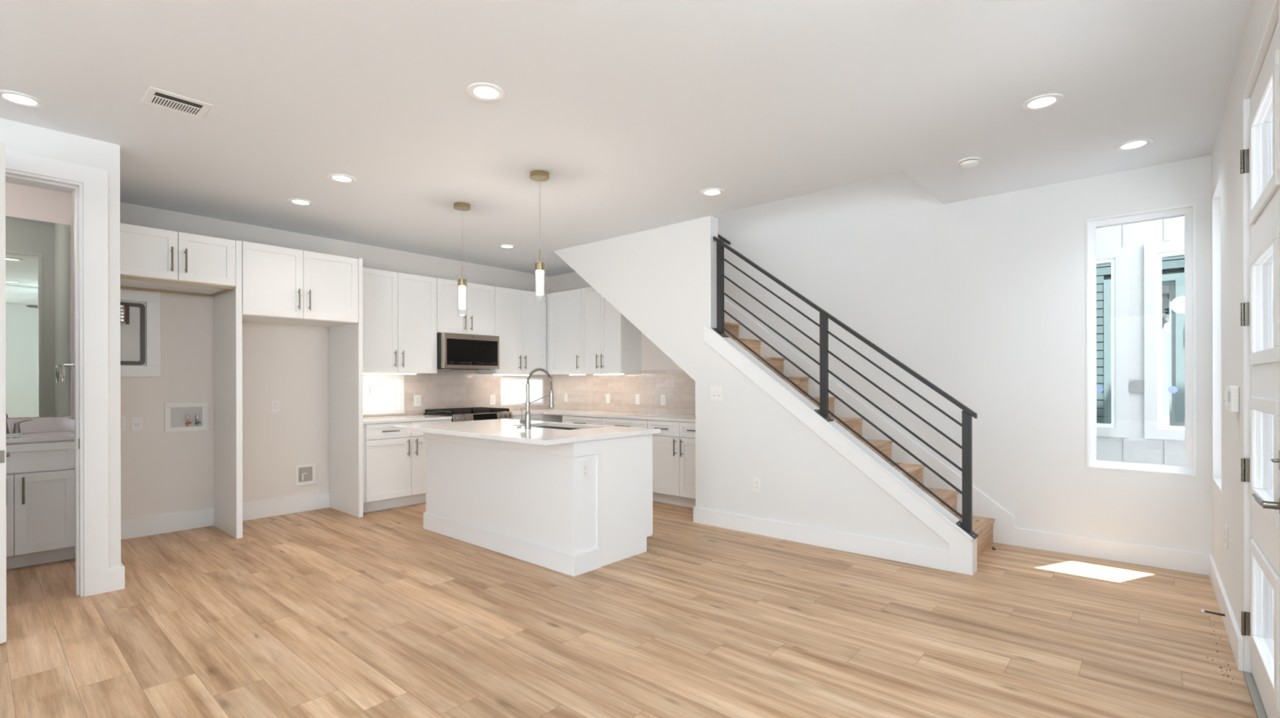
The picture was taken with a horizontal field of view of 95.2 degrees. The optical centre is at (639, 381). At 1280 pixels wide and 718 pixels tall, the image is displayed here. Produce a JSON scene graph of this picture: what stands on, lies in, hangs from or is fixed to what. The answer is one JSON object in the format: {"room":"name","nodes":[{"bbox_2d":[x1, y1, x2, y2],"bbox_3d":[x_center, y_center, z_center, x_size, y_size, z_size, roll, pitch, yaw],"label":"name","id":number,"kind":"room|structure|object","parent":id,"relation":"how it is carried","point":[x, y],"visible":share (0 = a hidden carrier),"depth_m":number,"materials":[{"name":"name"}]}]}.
{"room":"open-plan kitchen","nodes":[
{"label":"open-plan kitchen","id":0,"kind":"room"},
{"bbox_2d":[0,117,124,591],"bbox_3d":[-4.530,-0.086,2.034,0.126,2.693,4.120,0,0,41],"label":"wall","id":1,"kind":"structure","parent":0,"point":[20,137],"depth_m":3.51,"materials":[{"name":"white paint"}]},
{"bbox_2d":[0,142,108,644],"bbox_3d":[-3.425,-0.003,3.101,0.756,2.522,0.782,0,0,-2],"label":"door frame","id":2,"kind":"structure","parent":1,"relation":"in","point":[89,184],"depth_m":3.43,"materials":[{"name":"white paint"}]},
{"bbox_2d":[71,191,75,418],"bbox_3d":[-3.781,-0.087,4.033,1.369,2.693,0.089,0,0,41],"label":"wall","id":3,"kind":"structure","parent":0,"point":[73,193],"depth_m":4.39,"materials":[{"name":"white paint"}]},
{"bbox_2d":[61,362,74,382],"bbox_3d":[-4.180,-0.073,4.276,0.130,0.152,0.068,0,0,41],"label":"towel ring","id":4,"kind":"object","parent":3,"relation":"attached to","point":[63,370],"visible":0.86,"depth_m":4.26,"materials":[{"name":"silver metal"}]},
{"bbox_2d":[5,182,549,519],"bbox_3d":[-4.106,-0.087,4.816,0.150,2.693,8.874,0,0,41],"label":"wall","id":5,"kind":"structure","parent":0,"point":[162,473],"depth_m":5.28,"materials":[{"name":"white paint"}]},
{"bbox_2d":[5,216,70,417],"bbox_3d":[-4.596,-0.464,4.136,0.006,1.450,0.805,0,0,41],"label":"bathroom mirror","id":6,"kind":"object","parent":5,"relation":"attached to","point":[37,253],"visible":1,"depth_m":4.31,"materials":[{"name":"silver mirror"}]},
{"bbox_2d":[120,416,125,431],"bbox_3d":[-4.141,0.335,4.653,0.009,0.116,0.070,0,0,41],"label":"wall outlet","id":7,"kind":"object","parent":5,"relation":"attached to","point":[122,418],"visible":0.5,"depth_m":4.67,"materials":[{"name":"white plastic"}]},
{"bbox_2d":[131,417,142,431],"bbox_3d":[-4.073,0.345,4.731,0.009,0.116,0.072,0,0,41],"label":"wall outlet","id":8,"kind":"object","parent":5,"relation":"attached to","point":[136,422],"visible":1,"depth_m":4.73,"materials":[{"name":"white plastic"}]},
{"bbox_2d":[133,422,140,426],"bbox_3d":[-4.071,0.345,4.729,0.003,0.044,0.044,0,0,41],"label":"receptacle","id":9,"kind":"object","parent":8,"relation":"attached to","point":[135,424],"depth_m":4.73,"materials":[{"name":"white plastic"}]},
{"bbox_2d":[120,288,160,377],"bbox_3d":[-4.098,-0.390,4.678,0.051,0.700,0.407,0,0,41],"label":"electrical panel","id":10,"kind":"object","parent":5,"relation":"attached to","point":[140,310],"visible":0.54,"depth_m":4.75,"materials":[{"name":"white paint"}]},
{"bbox_2d":[120,507,213,540],"bbox_3d":[-3.996,1.181,4.813,0.016,0.158,0.801,0,0,41],"label":"baseboard","id":11,"kind":"structure","parent":5,"relation":"attached to","point":[131,528],"depth_m":4.86,"materials":[{"name":"white paint"}]},
{"bbox_2d":[120,222,235,294],"bbox_3d":[-3.724,-0.946,4.584,0.716,0.370,0.778,0,0,41],"label":"upper cabinet","id":12,"kind":"object","parent":5,"relation":"attached to","point":[146,252],"visible":0.73,"depth_m":4.40,"materials":[{"name":"white paint"}]},
{"bbox_2d":[120,275,234,297],"bbox_3d":[-3.751,-0.751,4.610,0.620,0.020,0.770,0,0,41],"label":"cleat","id":13,"kind":"object","parent":12,"relation":"attached to","point":[227,288],"visible":0.76,"depth_m":4.65,"materials":[{"name":"brown wood"}]},
{"bbox_2d":[164,402,208,432],"bbox_3d":[-3.849,0.300,4.965,0.040,0.248,0.297,0,0,41],"label":"washer outlet box","id":14,"kind":"object","parent":5,"relation":"attached to","point":[179,416],"visible":1,"depth_m":4.97,"materials":[{"name":"white plastic"}]},
{"bbox_2d":[271,400,279,412],"bbox_3d":[-3.421,0.228,5.481,0.009,0.116,0.072,0,0,41],"label":"wall outlet","id":15,"kind":"object","parent":5,"relation":"attached to","point":[275,404],"visible":1,"depth_m":5.48,"materials":[{"name":"white plastic"}]},
{"bbox_2d":[273,402,277,409],"bbox_3d":[-3.419,0.228,5.480,0.002,0.068,0.033,0,0,41],"label":"receptacle","id":16,"kind":"object","parent":15,"relation":"attached to","point":[275,404],"depth_m":5.48,"materials":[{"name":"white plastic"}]},
{"bbox_2d":[242,492,329,521],"bbox_3d":[-3.405,1.179,5.492,0.016,0.158,0.920,0,0,41],"label":"baseboard","id":17,"kind":"structure","parent":5,"relation":"attached to","point":[282,506],"depth_m":5.53,"materials":[{"name":"white paint"}]},
{"bbox_2d":[241,240,358,327],"bbox_3d":[-3.139,-0.840,5.256,0.716,0.595,0.916,0,0,41],"label":"upper cabinet","id":18,"kind":"object","parent":5,"relation":"attached to","point":[283,286],"visible":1,"depth_m":5.04,"materials":[{"name":"white paint"}]},
{"bbox_2d":[294,462,315,486],"bbox_3d":[-3.243,0.900,5.669,0.028,0.205,0.190,0,0,41],"label":"box","id":19,"kind":"object","parent":5,"relation":"attached to","point":[304,474],"visible":1,"depth_m":5.67,"materials":[{"name":"white plastic"}]},
{"bbox_2d":[363,379,396,409],"bbox_3d":[-2.905,0.124,6.172,0.060,0.365,0.655,0,0,41],"label":"window","id":20,"kind":"structure","parent":5,"relation":"in","point":[393,382],"depth_m":6.39,"materials":[{"name":"white paint"}]},
{"bbox_2d":[363,374,404,415],"bbox_3d":[-2.835,0.134,6.144,0.022,0.425,0.735,0,0,41],"label":"trim","id":21,"kind":"structure","parent":5,"relation":"attached to","point":[400,377],"depth_m":6.30,"materials":[{"name":"white paint"}]},
{"bbox_2d":[362,267,436,373],"bbox_3d":[-2.630,-0.609,6.097,0.394,1.040,0.938,0,0,41],"label":"upper cabinet","id":22,"kind":"object","parent":5,"relation":"attached to","point":[399,309],"visible":0.82,"depth_m":6.02,"materials":[{"name":"white paint"}]},
{"bbox_2d":[363,373,416,374],"bbox_3d":[-2.612,-0.082,5.986,0.040,0.012,0.660,0,0,41],"label":"light","id":23,"kind":"object","parent":22,"relation":"attached to","point":[363,373],"visible":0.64,"depth_m":5.99,"materials":[{"name":"white plastic"}]},
{"bbox_2d":[363,369,550,417],"bbox_3d":[-2.159,0.087,6.931,0.008,0.563,2.812,0,0,41],"label":"tiled wall","id":24,"kind":"structure","parent":5,"relation":"attached to","point":[461,388],"depth_m":6.90,"materials":[{"name":"beige tile"}]},
{"bbox_2d":[413,395,421,406],"bbox_3d":[-2.489,0.212,6.539,0.009,0.125,0.085,0,0,41],"label":"wall outlet","id":25,"kind":"object","parent":24,"relation":"attached to","point":[417,398],"visible":1,"depth_m":6.54,"materials":[{"name":"white plastic"}]},
{"bbox_2d":[489,395,495,404],"bbox_3d":[-1.838,0.226,7.287,0.009,0.125,0.085,0,0,41],"label":"wall outlet","id":26,"kind":"object","parent":24,"relation":"attached to","point":[492,397],"visible":1,"depth_m":7.28,"materials":[{"name":"white plastic"}]},
{"bbox_2d":[436,278,494,336],"bbox_3d":[-2.078,-0.833,6.732,0.394,0.595,0.740,0,0,41],"label":"upper cabinet","id":27,"kind":"object","parent":5,"relation":"attached to","point":[479,311],"visible":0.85,"depth_m":6.62,"materials":[{"name":"white paint"}]},
{"bbox_2d":[436,332,499,370],"bbox_3d":[-2.046,-0.335,6.704,0.451,0.396,0.732,0,0,41],"label":"microwave","id":28,"kind":"object","parent":27,"relation":"attached to","point":[455,351],"visible":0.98,"depth_m":6.51,"materials":[{"name":"black metal"}]},
{"bbox_2d":[478,286,546,374],"bbox_3d":[-1.570,-0.611,7.315,0.394,1.040,0.802,0,0,41],"label":"upper cabinet","id":29,"kind":"object","parent":5,"relation":"attached to","point":[520,321],"visible":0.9,"depth_m":7.18,"materials":[{"name":"white paint"}]},
{"bbox_2d":[493,374,528,375],"bbox_3d":[-1.574,-0.085,7.178,0.040,0.012,0.520,0,0,41],"label":"light","id":30,"kind":"object","parent":29,"relation":"attached to","point":[493,375],"visible":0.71,"depth_m":7.14,"materials":[{"name":"white plastic"}]},
{"bbox_2d":[500,377,543,406],"bbox_3d":[-1.558,0.126,7.674,0.060,0.365,0.710,0,0,41],"label":"window","id":31,"kind":"structure","parent":5,"relation":"in","point":[541,380],"depth_m":7.66,"materials":[{"name":"white paint"}]},
{"bbox_2d":[0,0,1253,276],"bbox_3d":[-0.612,-1.592,1.573,9.684,0.300,8.874,0,0,41],"label":"ceiling","id":32,"kind":"structure","parent":0,"point":[632,109],"depth_m":2.98,"materials":[{"name":"white paint"}]},
{"bbox_2d":[0,89,45,108],"bbox_3d":[-3.143,-1.431,2.962,0.182,0.008,0.182,0,0,41],"label":"recessed light","id":33,"kind":"object","parent":32,"relation":"in","point":[10,96],"visible":1,"depth_m":2.96,"materials":[{"name":"white plastic"}]},
{"bbox_2d":[140,86,213,118],"bbox_3d":[-2.388,-1.435,3.014,0.235,0.004,0.254,0,0,41],"label":"ceiling vent","id":34,"kind":"object","parent":32,"relation":"in","point":[153,96],"visible":1,"depth_m":3.01,"materials":[{"name":"white metal"}]},
{"bbox_2d":[287,198,313,205],"bbox_3d":[-2.707,-1.433,4.662,0.182,0.008,0.182,0,0,41],"label":"recessed light","id":35,"kind":"object","parent":32,"relation":"in","point":[299,202],"visible":1,"depth_m":4.65,"materials":[{"name":"white plastic"}]},
{"bbox_2d":[327,173,355,183],"bbox_3d":[-2.104,-1.434,4.124,0.182,0.008,0.182,0,0,41],"label":"recessed light","id":36,"kind":"object","parent":32,"relation":"in","point":[340,178],"visible":1,"depth_m":4.12,"materials":[{"name":"white plastic"}]},
{"bbox_2d":[453,201,470,315],"bbox_3d":[-1.443,-0.988,4.741,0.132,0.903,0.132,0,0,41],"label":"pendant light","id":37,"kind":"object","parent":32,"relation":"hanging from","point":[459,206],"visible":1,"depth_m":4.72,"materials":[{"name":"white glass"}]},
{"bbox_2d":[457,279,466,286],"bbox_3d":[-1.443,-0.803,4.741,0.067,0.052,0.067,0,0,41],"label":"socket","id":38,"kind":"object","parent":37,"relation":"attached to","point":[461,282],"depth_m":4.71,"materials":[{"name":"gold metal"}]},
{"bbox_2d":[466,82,505,102],"bbox_3d":[-0.764,-1.437,2.903,0.182,0.008,0.182,0,0,41],"label":"recessed light","id":39,"kind":"object","parent":32,"relation":"in","point":[484,91],"visible":1,"depth_m":2.90,"materials":[{"name":"white paint"}]},
{"bbox_2d":[497,244,515,248],"bbox_3d":[-1.412,-1.436,6.205,0.182,0.008,0.182,0,0,41],"label":"recessed light","id":40,"kind":"object","parent":32,"relation":"in","point":[503,246],"visible":1,"depth_m":6.20,"materials":[{"name":"white plastic"}]},
{"bbox_2d":[529,169,549,303],"bbox_3d":[-0.693,-0.995,4.042,0.132,0.893,0.132,0,0,41],"label":"pendant light","id":41,"kind":"object","parent":32,"relation":"hanging from","point":[537,175],"visible":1,"depth_m":4.02,"materials":[{"name":"white glass"}]},
{"bbox_2d":[534,262,544,271],"bbox_3d":[-0.693,-0.794,4.042,0.067,0.052,0.067,0,0,41],"label":"socket","id":42,"kind":"object","parent":41,"relation":"attached to","point":[539,266],"depth_m":4.01,"materials":[{"name":"gold metal"}]},
{"bbox_2d":[700,187,724,196],"bbox_3d":[0.549,-1.440,4.442,0.182,0.008,0.182,0,0,41],"label":"recessed light","id":43,"kind":"object","parent":32,"relation":"in","point":[712,192],"visible":1,"depth_m":4.44,"materials":[{"name":"white plastic"}]},
{"bbox_2d":[957,156,980,168],"bbox_3d":[2.154,-1.428,3.823,0.132,0.040,0.132,0,0,41],"label":"smoke detector","id":44,"kind":"object","parent":32,"relation":"attached to","point":[967,162],"visible":1,"depth_m":3.79,"materials":[{"name":"white plastic"}]},
{"bbox_2d":[1020,93,1063,111],"bbox_3d":[2.078,-1.444,3.021,0.182,0.008,0.182,0,0,41],"label":"recessed light","id":45,"kind":"object","parent":32,"relation":"in","point":[1044,101],"visible":1,"depth_m":3.01,"materials":[{"name":"white plastic"}]},
{"bbox_2d":[1114,137,1153,151],"bbox_3d":[3.014,-1.446,3.567,0.182,0.008,0.182,0,0,41],"label":"recessed light","id":46,"kind":"object","parent":32,"relation":"in","point":[1133,144],"visible":1,"depth_m":3.56,"materials":[{"name":"white plastic"}]},
{"bbox_2d":[0,501,1257,717],"bbox_3d":[-0.556,1.311,1.630,9.684,0.120,9.024,0,0,41],"label":"floor","id":47,"kind":"structure","parent":0,"point":[324,613],"depth_m":2.90,"materials":[{"name":"brown wood"}]},
{"bbox_2d":[5,440,75,569],"bbox_3d":[-4.394,0.834,3.933,0.539,0.853,0.840,0,0,41],"label":"bathroom vanity","id":48,"kind":"object","parent":47,"relation":"on","point":[40,476],"visible":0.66,"depth_m":3.97,"materials":[{"name":"white paint"}]},
{"bbox_2d":[5,417,75,444],"bbox_3d":[-4.410,0.336,3.955,0.518,0.142,0.854,0,0,41],"label":"countertop","id":49,"kind":"structure","parent":48,"relation":"on","point":[49,428],"depth_m":4.25,"materials":[{"name":"white stone"}]},
{"bbox_2d":[5,413,32,435],"bbox_3d":[-4.407,0.297,4.049,0.133,0.156,0.273,0,0,41],"label":"bathroom faucet","id":50,"kind":"object","parent":49,"relation":"on","point":[16,431],"visible":0.59,"depth_m":4.11,"materials":[{"name":"silver metal"}]},
{"bbox_2d":[213,240,242,538],"bbox_3d":[-3.466,0.063,4.907,0.662,2.390,0.042,0,0,41],"label":"panel","id":51,"kind":"object","parent":47,"relation":"on","point":[227,306],"visible":0.98,"depth_m":4.82,"materials":[{"name":"white wood"}]},
{"bbox_2d":[329,257,363,517],"bbox_3d":[-2.835,0.057,5.628,0.667,2.400,0.038,0,0,41],"label":"panel","id":52,"kind":"object","parent":47,"relation":"on","point":[346,341],"visible":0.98,"depth_m":5.55,"materials":[{"name":"white wood"}]},
{"bbox_2d":[363,419,451,513],"bbox_3d":[-2.521,0.829,6.016,0.659,0.855,0.954,0,0,41],"label":"base cabinet","id":53,"kind":"object","parent":47,"relation":"on","point":[394,460],"visible":0.61,"depth_m":5.72,"materials":[{"name":"white paint"}]},
{"bbox_2d":[363,414,452,424],"bbox_3d":[-2.535,0.385,6.025,0.628,0.030,0.951,0,0,41],"label":"countertop","id":54,"kind":"structure","parent":53,"relation":"on","point":[397,419],"depth_m":5.92,"materials":[{"name":"white stone"}]},
{"bbox_2d":[423,407,512,422],"bbox_3d":[-1.925,0.773,6.636,0.708,0.924,0.756,0,0,41],"label":"gas range","id":55,"kind":"object","parent":47,"relation":"on","point":[458,415],"visible":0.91,"depth_m":6.47,"materials":[{"name":"black metal"}]},
{"bbox_2d":[423,412,495,416],"bbox_3d":[-1.965,0.362,6.670,0.605,0.014,0.756,0,0,41],"label":"cooktop","id":56,"kind":"object","parent":55,"relation":"in","point":[442,414],"depth_m":6.40,"materials":[{"name":"black metal"}]},
{"bbox_2d":[512,414,562,422],"bbox_3d":[-1.348,0.826,7.364,0.659,0.855,1.093,0,0,41],"label":"base cabinet","id":57,"kind":"object","parent":47,"relation":"on","point":[548,418],"visible":0.11,"depth_m":7.17,"materials":[{"name":"white paint"}]},
{"bbox_2d":[499,408,695,422],"bbox_3d":[-0.416,0.380,6.560,3.123,0.030,1.098,0,0,41],"label":"countertop","id":58,"kind":"structure","parent":57,"relation":"on","point":[616,415],"depth_m":6.58,"materials":[{"name":"white stone"}]},
{"bbox_2d":[423,432,653,577],"bbox_3d":[-0.856,0.820,4.688,1.892,0.865,0.857,0,0,41],"label":"kitchen island","id":59,"kind":"object","parent":47,"relation":"on","point":[529,503],"visible":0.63,"depth_m":4.14,"materials":[{"name":"white paint"}]},
{"bbox_2d":[392,418,660,445],"bbox_3d":[-0.939,0.371,4.584,1.933,0.030,1.110,0,0,41],"label":"island countertop","id":60,"kind":"structure","parent":59,"relation":"on","point":[502,429],"depth_m":4.26,"materials":[{"name":"white stone"}]},
{"bbox_2d":[520,368,554,428],"bbox_3d":[-0.798,0.123,4.546,0.106,0.464,0.280,0,0,41],"label":"kitchen faucet","id":61,"kind":"object","parent":60,"relation":"on","point":[526,421],"visible":1,"depth_m":4.44,"materials":[{"name":"silver metal"}]},
{"bbox_2d":[533,426,582,430],"bbox_3d":[-0.666,0.492,4.694,0.760,0.210,0.425,0,0,41],"label":"undermount sink","id":62,"kind":"object","parent":60,"relation":"in","point":[544,427],"visible":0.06,"depth_m":4.98,"materials":[{"name":"silver metal"}]},
{"bbox_2d":[580,461,589,480],"bbox_3d":[-0.360,0.583,3.835,0.009,0.118,0.082,0,0,41],"label":"wall outlet","id":63,"kind":"object","parent":59,"relation":"attached to","point":[584,466],"visible":1,"depth_m":3.83,"materials":[{"name":"white plastic"}]},
{"bbox_2d":[583,465,586,475],"bbox_3d":[-0.358,0.583,3.833,0.002,0.068,0.033,0,0,41],"label":"receptacle","id":64,"kind":"object","parent":63,"relation":"attached to","point":[584,466],"depth_m":3.83,"materials":[{"name":"white plastic"}]},
{"bbox_2d":[562,415,602,425],"bbox_3d":[-0.480,0.824,6.901,0.660,0.855,0.659,0,0,41],"label":"base cabinet","id":65,"kind":"object","parent":47,"relation":"on","point":[566,419],"visible":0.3,"depth_m":6.67,"materials":[{"name":"white paint"}]},
{"bbox_2d":[602,417,653,501],"bbox_3d":[0.018,0.823,6.467,0.658,0.855,0.659,0,0,41],"label":"base cabinet","id":66,"kind":"object","parent":47,"relation":"on","point":[606,421],"visible":0.21,"depth_m":6.23,"materials":[{"name":"white paint"}]},
{"bbox_2d":[648,420,695,507],"bbox_3d":[0.586,0.821,5.973,0.843,0.855,0.659,0,0,41],"label":"base cabinet","id":67,"kind":"object","parent":47,"relation":"on","point":[673,449],"visible":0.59,"depth_m":5.82,"materials":[{"name":"white paint"}]},
{"bbox_2d":[724,321,995,558],"bbox_3d":[0.937,-0.228,5.530,4.052,2.952,0.837,0,0,41],"label":"staircase","id":68,"kind":"structure","parent":47,"relation":"on","point":[983,526],"depth_m":4.91,"materials":[{"name":"brown wood"}]},
{"bbox_2d":[1207,616,1233,679],"bbox_3d":[2.712,1.242,2.755,0.077,0.003,0.900,0,0,41],"label":"crumbs","id":69,"kind":"object","parent":47,"relation":"on","point":[1209,616],"visible":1,"depth_m":2.54,"materials":[{"name":"brown"}]},
{"bbox_2d":[553,215,971,550],"bbox_3d":[0.625,-0.098,5.148,4.088,2.693,0.113,0,0,41],"label":"wall","id":70,"kind":"structure","parent":0,"point":[663,280],"depth_m":5.00,"materials":[{"name":"white paint"}]},
{"bbox_2d":[711,386,723,400],"bbox_3d":[0.662,0.101,5.035,0.125,0.125,0.010,0,0,41],"label":"wall switch","id":71,"kind":"object","parent":70,"relation":"attached to","point":[717,392],"visible":1,"depth_m":5.03,"materials":[{"name":"white plastic"}]},
{"bbox_2d":[752,476,760,493],"bbox_3d":[0.956,0.843,4.781,0.072,0.120,0.009,0,0,41],"label":"wall outlet","id":72,"kind":"object","parent":70,"relation":"attached to","point":[756,481],"visible":1,"depth_m":4.78,"materials":[{"name":"white plastic"}]},
{"bbox_2d":[755,480,758,488],"bbox_3d":[0.954,0.843,4.779,0.033,0.068,0.002,0,0,41],"label":"receptacle","id":73,"kind":"object","parent":72,"relation":"attached to","point":[756,482],"depth_m":4.78,"materials":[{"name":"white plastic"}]},
{"bbox_2d":[693,506,949,571],"bbox_3d":[1.255,1.179,4.517,2.063,0.135,0.016,0,0,41],"label":"baseboard","id":74,"kind":"structure","parent":70,"relation":"attached to","point":[913,554],"depth_m":4.36,"materials":[{"name":"white paint"}]},
{"bbox_2d":[703,324,975,575],"bbox_3d":[1.414,0.277,4.459,2.017,1.494,0.152,0,0,41],"label":"trim","id":75,"kind":"structure","parent":70,"relation":"attached to","point":[937,508],"depth_m":4.29,"materials":[{"name":"white paint"}]},
{"bbox_2d":[711,236,978,539],"bbox_3d":[1.420,-0.129,4.452,2.020,2.287,0.100,0,0,41],"label":"stair railing","id":76,"kind":"object","parent":75,"relation":"on","point":[967,414],"visible":1,"depth_m":4.34,"materials":[{"name":"black metal"}]},
{"bbox_2d":[970,537,977,575],"bbox_3d":[2.171,1.134,3.799,0.012,0.222,0.132,0,0,41],"label":"trim","id":77,"kind":"structure","parent":70,"relation":"attached to","point":[973,544],"depth_m":3.77,"materials":[{"name":"white paint"}]},
{"bbox_2d":[549,155,1212,555],"bbox_3d":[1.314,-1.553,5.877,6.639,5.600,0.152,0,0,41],"label":"wall","id":78,"kind":"structure","parent":0,"point":[984,299],"depth_m":4.55,"materials":[{"name":"white paint"}]},
{"bbox_2d":[546,288,591,374],"bbox_3d":[-0.860,-0.613,7.411,0.670,1.040,0.394,0,0,41],"label":"upper cabinet","id":79,"kind":"object","parent":78,"relation":"attached to","point":[564,337],"visible":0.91,"depth_m":7.28,"materials":[{"name":"white paint"}]},
{"bbox_2d":[581,286,641,374],"bbox_3d":[-0.359,-0.614,6.975,0.654,1.040,0.394,0,0,41],"label":"upper cabinet","id":80,"kind":"object","parent":78,"relation":"attached to","point":[611,344],"visible":0.66,"depth_m":6.83,"materials":[{"name":"white paint"}]},
{"bbox_2d":[593,373,623,375],"bbox_3d":[-0.369,-0.087,6.871,0.460,0.012,0.040,0,0,41],"label":"light","id":81,"kind":"object","parent":80,"relation":"attached to","point":[593,374],"visible":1,"depth_m":6.89,"materials":[{"name":"white plastic"}]},
{"bbox_2d":[550,369,695,414],"bbox_3d":[-0.053,0.116,6.967,3.139,0.495,0.008,0,0,41],"label":"tiled wall","id":82,"kind":"structure","parent":78,"relation":"attached to","point":[587,392],"depth_m":7.03,"materials":[{"name":"beige tile"}]},
{"bbox_2d":[564,393,568,402],"bbox_3d":[-0.982,0.212,7.765,0.072,0.110,0.008,0,0,41],"label":"wall switch","id":83,"kind":"object","parent":82,"relation":"attached to","point":[566,395],"visible":1,"depth_m":7.76,"materials":[{"name":"white plastic"}]},
{"bbox_2d":[605,394,610,404],"bbox_3d":[-0.398,0.211,7.256,0.072,0.120,0.008,0,0,41],"label":"wall switch","id":84,"kind":"object","parent":82,"relation":"attached to","point":[607,396],"visible":1,"depth_m":7.25,"materials":[{"name":"white plastic"}]},
{"bbox_2d":[635,394,639,404],"bbox_3d":[-0.028,0.210,6.934,0.072,0.120,0.008,0,0,41],"label":"wall switch","id":85,"kind":"object","parent":82,"relation":"attached to","point":[637,396],"visible":1,"depth_m":6.93,"materials":[{"name":"white plastic"}]},
{"bbox_2d":[660,395,666,405],"bbox_3d":[0.266,0.209,6.678,0.072,0.120,0.009,0,0,41],"label":"wall outlet","id":86,"kind":"object","parent":82,"relation":"attached to","point":[663,397],"visible":1,"depth_m":6.67,"materials":[{"name":"white plastic"}]},
{"bbox_2d":[717,233,730,244],"bbox_3d":[0.431,-1.916,6.478,1.350,1.017,0.104,0,0,41],"label":"wall handrail","id":87,"kind":"object","parent":78,"relation":"attached to","point":[719,237],"visible":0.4,"depth_m":6.03,"materials":[{"name":"black metal"}]},
{"bbox_2d":[724,298,1014,545],"bbox_3d":[1.284,-0.378,5.795,4.128,3.250,0.018,0,0,41],"label":"trim","id":88,"kind":"structure","parent":78,"relation":"attached to","point":[983,506],"depth_m":5.08,"materials":[{"name":"white paint"}]},
{"bbox_2d":[1013,527,1211,575],"bbox_3d":[3.252,1.175,4.087,1.077,0.135,0.016,0,0,41],"label":"baseboard","id":89,"kind":"structure","parent":78,"relation":"attached to","point":[1132,553],"depth_m":4.04,"materials":[{"name":"white paint"}]},
{"bbox_2d":[1086,203,1195,475],"bbox_3d":[3.405,-0.272,3.989,0.565,1.767,0.049,0,0,41],"label":"trim","id":90,"kind":"structure","parent":78,"relation":"attached to","point":[1193,206],"depth_m":3.91,"materials":[{"name":"white paint"}]},
{"bbox_2d":[1211,0,1274,671],"bbox_3d":[2.756,-0.103,2.588,0.150,2.693,2.924,0,0,41],"label":"wall","id":91,"kind":"structure","parent":0,"point":[1228,507],"depth_m":2.83,"materials":[{"name":"white paint"}]},
{"bbox_2d":[1200,609,1225,617],"bbox_3d":[2.926,1.182,2.984,0.087,0.014,0.012,0,0,41],"label":"door stop","id":92,"kind":"object","parent":91,"relation":"attached to","point":[1202,611],"visible":1,"depth_m":2.98,"materials":[{"name":"grey metal"}]},
{"bbox_2d":[1212,173,1222,493],"bbox_3d":[3.428,-0.270,3.422,0.072,1.770,0.585,0,0,41],"label":"window","id":93,"kind":"structure","parent":91,"relation":"attached to","point":[1216,198],"depth_m":3.64,"materials":[{"name":"white paint"}]},
{"bbox_2d":[1208,555,1243,671],"bbox_3d":[3.114,1.175,3.121,0.016,0.135,1.623,0,0,41],"label":"baseboard","id":94,"kind":"structure","parent":91,"relation":"attached to","point":[1236,641],"depth_m":2.86,"materials":[{"name":"white paint"}]},
{"bbox_2d":[1224,524,1227,549],"bbox_3d":[3.032,0.803,3.023,0.009,0.116,0.072,0,0,41],"label":"wall outlet","id":95,"kind":"object","parent":91,"relation":"attached to","point":[1225,526],"visible":1,"depth_m":3.00,"materials":[{"name":"white plastic"}]},
{"bbox_2d":[1224,386,1227,409],"bbox_3d":[2.997,0.083,2.986,0.010,0.116,0.120,0,0,41],"label":"wall switch","id":96,"kind":"object","parent":91,"relation":"attached to","point":[1226,388],"visible":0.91,"depth_m":2.97,"materials":[{"name":"white plastic"}]},
{"bbox_2d":[1227,386,1239,413],"bbox_3d":[2.691,0.079,2.650,0.030,0.120,0.130,0,0,41],"label":"wall thermostat","id":97,"kind":"object","parent":91,"relation":"attached to","point":[1233,391],"visible":1,"depth_m":2.60,"materials":[{"name":"white plastic"}]},
{"bbox_2d":[1240,0,1279,717],"bbox_3d":[2.308,0.015,2.101,0.188,2.460,0.940,0,0,41],"label":"door","id":98,"kind":"structure","parent":91,"relation":"in","point":[1260,154],"depth_m":2.33,"materials":[{"name":"white paint"}]},
{"label":"outside","id":99,"kind":"structure","parent":0,"visible":0},
{"bbox_3d":[0.004,1.512,0.000,32.000,0.275,32.000,0,0,41],"label":"ground","id":100,"kind":"structure","parent":99,"visible":0},
{"bbox_2d":[363,379,537,408],"bbox_3d":[-2.762,0.387,8.139,0.064,1.980,4.850,0,0,41],"label":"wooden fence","id":101,"kind":"object","parent":100,"relation":"on","point":[376,393],"visible":0.02,"depth_m":7.55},
{"bbox_2d":[1088,207,1193,473],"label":"window","id":102,"kind":"structure","parent":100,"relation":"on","point":[1140,266],"depth_m":5.47,"materials":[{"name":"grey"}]},
{"bbox_2d":[1128,380,1144,393],"bbox_3d":[4.658,0.048,5.467,0.156,0.124,0.008,0,0,41],"label":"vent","id":103,"kind":"object","parent":102,"relation":"attached to","point":[1134,386],"depth_m":5.47,"materials":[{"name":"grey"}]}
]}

